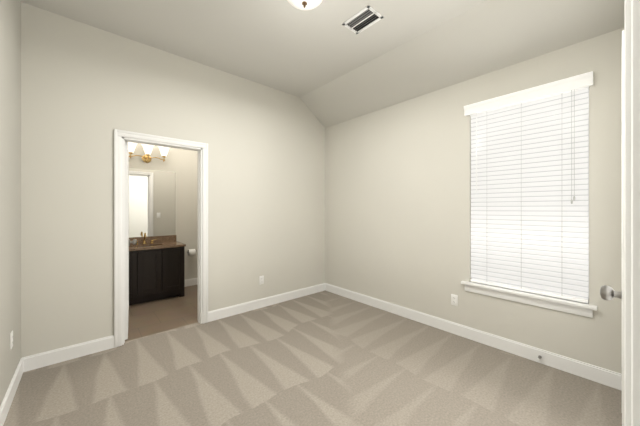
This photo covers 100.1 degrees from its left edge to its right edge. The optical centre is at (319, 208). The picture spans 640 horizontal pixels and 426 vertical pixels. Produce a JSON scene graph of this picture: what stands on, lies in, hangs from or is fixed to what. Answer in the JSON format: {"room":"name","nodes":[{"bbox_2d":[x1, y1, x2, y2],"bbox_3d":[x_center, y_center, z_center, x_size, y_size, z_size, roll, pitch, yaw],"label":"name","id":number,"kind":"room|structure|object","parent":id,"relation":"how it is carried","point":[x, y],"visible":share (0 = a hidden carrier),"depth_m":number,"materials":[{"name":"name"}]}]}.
{"room":"empty bedroom","nodes":[
{"label":"empty bedroom","id":0,"kind":"room"},
{"bbox_2d":[0,0,20,405],"bbox_3d":[-1.407,-0.180,0.920,0.120,3.030,3.520,0,0,-41],"label":"wall","id":1,"kind":"structure","parent":0,"point":[10,165],"depth_m":1.88,"materials":[{"name":"beige paint"}]},
{"bbox_2d":[0,358,22,425],"bbox_3d":[-1.357,1.276,0.964,0.014,0.118,3.280,0,0,-41],"label":"baseboard","id":2,"kind":"structure","parent":1,"relation":"attached to","point":[9,395],"depth_m":1.84,"materials":[{"name":"white paint"}]},
{"bbox_2d":[10,330,12,349],"bbox_3d":[-2.177,0.925,1.894,0.009,0.115,0.070,0,0,-41],"label":"outlet","id":3,"kind":"object","parent":1,"relation":"attached to","point":[11,339],"visible":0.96,"depth_m":1.88,"materials":[{"name":"white plastic"}]},
{"bbox_2d":[125,285,197,341],"bbox_3d":[-1.758,1.365,4.073,2.505,0.060,1.800,0,0,-41],"label":"floor","id":4,"kind":"structure","parent":0,"point":[153,317],"depth_m":3.39,"materials":[{"name":"beige tile"}]},
{"bbox_2d":[129,233,185,305],"bbox_3d":[-2.582,0.849,3.999,0.924,0.973,0.577,0,0,-41],"label":"vanity cabinet","id":5,"kind":"object","parent":4,"relation":"on","point":[156,267],"visible":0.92,"depth_m":3.89,"materials":[{"name":"brown wood"}]},
{"bbox_2d":[129,235,185,256],"bbox_3d":[-2.582,0.574,3.999,0.924,0.272,0.577,0,0,-41],"label":"countertop","id":6,"kind":"structure","parent":5,"relation":"on","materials":[{"name":"brown stone"}]},
{"bbox_2d":[131,233,156,244],"bbox_3d":[-2.677,0.450,4.099,0.332,0.176,0.138,0,0,-41],"label":"faucet","id":7,"kind":"object","parent":6,"relation":"on","point":[144,242],"depth_m":4.12,"materials":[{"name":"gold metal"}]},
{"bbox_2d":[129,143,196,279],"bbox_3d":[-2.312,-0.085,4.704,2.505,2.840,0.120,0,0,-41],"label":"wall","id":8,"kind":"structure","parent":0,"point":[181,164],"depth_m":4.60,"materials":[{"name":"beige paint"}]},
{"bbox_2d":[128,142,169,162],"bbox_3d":[-2.674,-0.867,4.165,0.640,0.272,0.211,0,0,-41],"label":"sconce","id":9,"kind":"object","parent":8,"relation":"attached to","point":[147,149],"visible":0.94,"depth_m":4.15,"materials":[{"name":"white glass"}]},
{"bbox_2d":[129,168,174,237],"bbox_3d":[-2.772,-0.095,4.215,0.902,1.061,0.006,0,0,-41],"label":"vanity mirror","id":10,"kind":"object","parent":8,"relation":"attached to","point":[151,202],"visible":0.64,"depth_m":4.28,"materials":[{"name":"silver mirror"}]},
{"bbox_2d":[185,278,196,286],"bbox_3d":[-1.919,1.276,4.960,1.335,0.118,0.014,0,0,-41],"label":"baseboard","id":11,"kind":"structure","parent":8,"relation":"attached to","point":[190,282],"depth_m":4.66,"materials":[{"name":"white paint"}]},
{"bbox_2d":[187,249,196,255],"bbox_3d":[-2.204,0.747,4.627,0.188,0.108,0.138,0,0,-41],"label":"toilet paper holder","id":12,"kind":"object","parent":8,"relation":"attached to","point":[191,252],"visible":1,"depth_m":4.58,"materials":[{"name":"white paper"}]},
{"bbox_2d":[21,2,324,357],"bbox_3d":[-1.173,-0.180,3.389,3.490,3.030,0.120,0,0,-41],"label":"wall","id":13,"kind":"structure","parent":0,"point":[86,90],"depth_m":2.65,"materials":[{"name":"beige paint"}]},
{"bbox_2d":[22,335,113,371],"bbox_3d":[-2.213,1.276,2.386,0.605,0.118,0.014,0,0,-41],"label":"baseboard","id":14,"kind":"structure","parent":13,"relation":"attached to","point":[43,359],"depth_m":2.36,"materials":[{"name":"white paint"}]},
{"bbox_2d":[125,142,136,339],"bbox_3d":[-2.152,0.321,3.035,0.205,2.012,0.720,0,0,-41],"label":"door","id":15,"kind":"structure","parent":13,"relation":"in","point":[128,242],"depth_m":2.73,"materials":[{"name":"white paint"}]},
{"bbox_2d":[114,129,207,347],"bbox_3d":[-1.699,0.312,2.926,0.762,2.046,0.122,0,0,-41],"label":"door frame","id":16,"kind":"structure","parent":13,"relation":"attached to","point":[199,227],"depth_m":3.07,"materials":[{"name":"white paint"}]},
{"bbox_2d":[259,276,263,284],"bbox_3d":[-0.792,0.965,3.638,0.070,0.115,0.009,0,0,-41],"label":"outlet","id":17,"kind":"object","parent":13,"relation":"attached to","point":[261,279],"visible":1,"depth_m":3.63,"materials":[{"name":"white plastic"}]},
{"bbox_2d":[208,283,324,321],"bbox_3d":[-0.616,1.276,3.789,1.885,0.118,0.014,0,0,-41],"label":"baseboard","id":18,"kind":"structure","parent":13,"relation":"attached to","point":[217,314],"depth_m":3.63,"materials":[{"name":"white paint"}]},
{"bbox_2d":[21,0,486,96],"bbox_3d":[0.191,-1.795,1.260,2.970,0.200,5.120,0,0,-41],"label":"ceiling","id":19,"kind":"structure","parent":0,"point":[284,46],"depth_m":2.53,"materials":[{"name":"paint"}]},
{"bbox_2d":[287,0,322,9],"bbox_3d":[-0.117,-1.608,2.027,0.330,0.174,0.330,0,0,-41],"label":"flush-mount ceiling light","id":20,"kind":"object","parent":19,"relation":"attached to","point":[305,4],"visible":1,"depth_m":2.05,"materials":[{"name":"white glass"}]},
{"bbox_2d":[342,5,383,33],"bbox_3d":[0.383,-1.691,2.413,0.215,0.007,0.310,0,0,-41],"label":"ceiling vent","id":21,"kind":"object","parent":19,"relation":"in","point":[363,19],"visible":1,"depth_m":2.40,"materials":[{"name":"white metal"}]},
{"bbox_2d":[3,291,621,425],"bbox_3d":[-0.076,1.365,2.049,3.610,0.060,3.460,0,0,-41],"label":"floor","id":22,"kind":"structure","parent":0,"point":[324,358],"depth_m":2.09,"materials":[{"name":"beige carpet"}]},
{"bbox_2d":[300,0,624,127],"bbox_3d":[1.547,-1.615,2.451,0.640,0.560,5.120,0,0,-41],"label":"ceiling","id":23,"kind":"structure","parent":0,"point":[486,37],"depth_m":2.54,"materials":[{"name":"paint"}]},
{"bbox_2d":[325,283,621,390],"bbox_3d":[1.164,1.276,3.179,0.014,0.118,3.280,0,0,-41],"label":"baseboard","id":24,"kind":"structure","parent":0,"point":[609,378],"depth_m":2.54,"materials":[{"name":"white paint"}]},
{"bbox_2d":[325,27,624,373],"bbox_3d":[1.254,-0.010,3.178,0.120,2.690,3.400,0,0,-41],"label":"wall","id":25,"kind":"structure","parent":0,"point":[396,204],"depth_m":2.92,"materials":[{"name":"beige paint"}]},
{"bbox_2d":[451,294,457,305],"bbox_3d":[1.439,0.975,2.870,0.009,0.115,0.070,0,0,-41],"label":"outlet","id":26,"kind":"object","parent":25,"relation":"attached to","point":[454,299],"visible":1,"depth_m":2.87,"materials":[{"name":"white plastic"}]},
{"bbox_2d":[461,89,597,317],"bbox_3d":[1.844,-0.082,2.465,0.155,1.859,0.987,0,0,-41],"label":"window","id":27,"kind":"structure","parent":25,"relation":"in","point":[571,307],"depth_m":2.39,"materials":[{"name":"white paint"}]},
{"bbox_2d":[464,71,592,302],"bbox_3d":[1.825,-0.157,2.443,0.098,1.806,0.934,0,0,-41],"label":"window blinds","id":28,"kind":"object","parent":27,"relation":"attached to","point":[529,190],"visible":1,"depth_m":2.38,"materials":[{"name":"plastic"}]},
{"bbox_3d":[1.020,-0.180,0.802,3.370,3.030,0.120,0,0,-42],"label":"wall","id":29,"kind":"structure","parent":0,"visible":0},
{"bbox_2d":[622,30,624,425],"bbox_3d":[1.650,0.283,1.455,0.920,2.105,0.017,0,0,-42],"label":"trim","id":30,"kind":"structure","parent":29,"relation":"attached to","point":[623,227],"depth_m":1.15,"materials":[{"name":"white paint"}]},
{"bbox_2d":[625,0,639,425],"bbox_3d":[0.052,0.283,0.031,0.900,2.105,0.017,0,0,-42],"label":"door","id":31,"kind":"structure","parent":29,"relation":"attached to","point":[632,212],"depth_m":0.29,"materials":[{"name":"white paint"}]},
{"bbox_3d":[1.695,0.312,1.404,0.802,2.046,0.121,0,0,-42],"label":"door frame","id":32,"kind":"structure","parent":0,"visible":0},
{"bbox_2d":[600,285,621,300],"bbox_3d":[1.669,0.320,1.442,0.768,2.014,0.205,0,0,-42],"label":"door knob","id":33,"kind":"object","parent":32,"relation":"attached to","point":[607,293],"depth_m":1.27,"materials":[{"name":"silver metal"}]}
]}

